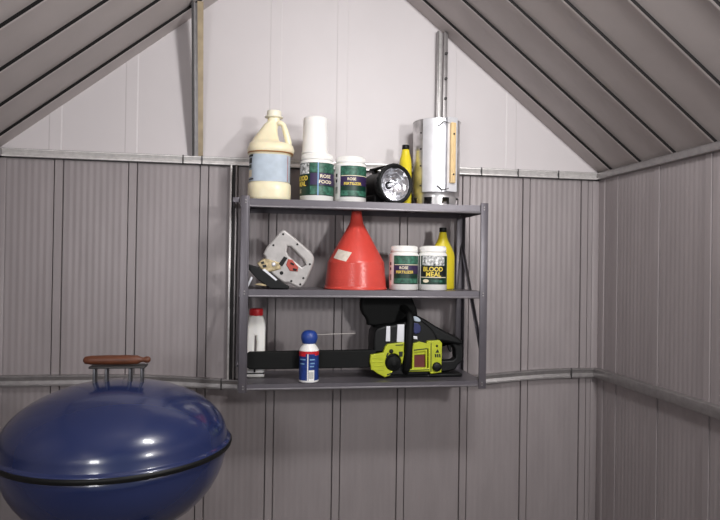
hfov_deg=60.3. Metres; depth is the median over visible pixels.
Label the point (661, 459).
wall
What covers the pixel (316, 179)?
plastic jar
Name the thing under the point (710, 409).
trim
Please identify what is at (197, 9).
trim
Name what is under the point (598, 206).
trim
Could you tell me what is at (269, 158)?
plastic jug
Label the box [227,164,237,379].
trim
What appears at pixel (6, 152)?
trim
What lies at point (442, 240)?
bottle
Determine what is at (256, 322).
oil bottle
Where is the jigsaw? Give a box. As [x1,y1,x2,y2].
[248,230,313,288]
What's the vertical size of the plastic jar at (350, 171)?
0.160 m
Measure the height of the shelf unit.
0.628 m
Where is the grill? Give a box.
[0,355,231,519]
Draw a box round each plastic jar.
[299,153,333,200]
[334,156,365,201]
[389,245,418,289]
[418,246,446,290]
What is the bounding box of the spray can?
[299,330,354,382]
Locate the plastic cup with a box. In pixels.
[301,116,328,153]
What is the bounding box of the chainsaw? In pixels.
[247,298,462,377]
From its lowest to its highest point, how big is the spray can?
0.169 m
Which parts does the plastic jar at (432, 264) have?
lid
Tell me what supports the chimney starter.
on the shelf unit
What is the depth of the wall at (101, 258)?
2.28 m
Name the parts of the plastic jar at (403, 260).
lid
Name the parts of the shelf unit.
post, shelf, shelf, shelf, post, post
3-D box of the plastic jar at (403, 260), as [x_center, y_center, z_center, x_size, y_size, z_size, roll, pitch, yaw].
[0.150,0.027,2.124,0.100,0.151,0.101,1,0,7]
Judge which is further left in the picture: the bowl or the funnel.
the bowl
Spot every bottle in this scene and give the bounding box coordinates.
[247,308,264,377]
[399,145,411,202]
[435,227,454,288]
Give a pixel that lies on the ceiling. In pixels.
(620, 83)
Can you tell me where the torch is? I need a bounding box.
[366,163,412,202]
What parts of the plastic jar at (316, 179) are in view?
lid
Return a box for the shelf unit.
[232,195,487,392]
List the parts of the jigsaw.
guide rail, plate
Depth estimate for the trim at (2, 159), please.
2.10 m
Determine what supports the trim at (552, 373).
attached to the wall at (101, 258)
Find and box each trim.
[0,148,597,180]
[0,156,5,431]
[0,367,593,389]
[191,0,203,155]
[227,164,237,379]
[435,31,447,117]
[589,179,604,519]
[593,141,719,419]
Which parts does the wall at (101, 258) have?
gable panel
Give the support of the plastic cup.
on the plastic jar at (316, 179)
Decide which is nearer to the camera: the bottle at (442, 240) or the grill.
the grill
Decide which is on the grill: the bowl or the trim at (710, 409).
the bowl
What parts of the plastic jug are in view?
handle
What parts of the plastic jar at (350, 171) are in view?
lid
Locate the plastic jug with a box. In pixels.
[247,110,293,198]
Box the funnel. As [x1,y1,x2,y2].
[324,211,386,289]
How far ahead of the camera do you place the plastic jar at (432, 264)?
2.10 m
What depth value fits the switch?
2.03 m
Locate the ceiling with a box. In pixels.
[0,0,719,172]
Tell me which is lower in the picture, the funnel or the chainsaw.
the chainsaw
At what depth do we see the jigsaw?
2.02 m
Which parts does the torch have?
handle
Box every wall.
[0,0,597,519]
[601,151,719,519]
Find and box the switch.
[286,259,297,270]
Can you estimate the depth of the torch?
2.14 m
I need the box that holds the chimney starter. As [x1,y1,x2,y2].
[412,117,460,204]
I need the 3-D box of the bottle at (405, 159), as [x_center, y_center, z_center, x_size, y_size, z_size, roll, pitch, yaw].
[0.162,-0.299,2.215,0.044,0.223,0.086,1,0,-3]
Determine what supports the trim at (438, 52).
attached to the wall at (101, 258)
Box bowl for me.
[0,452,224,519]

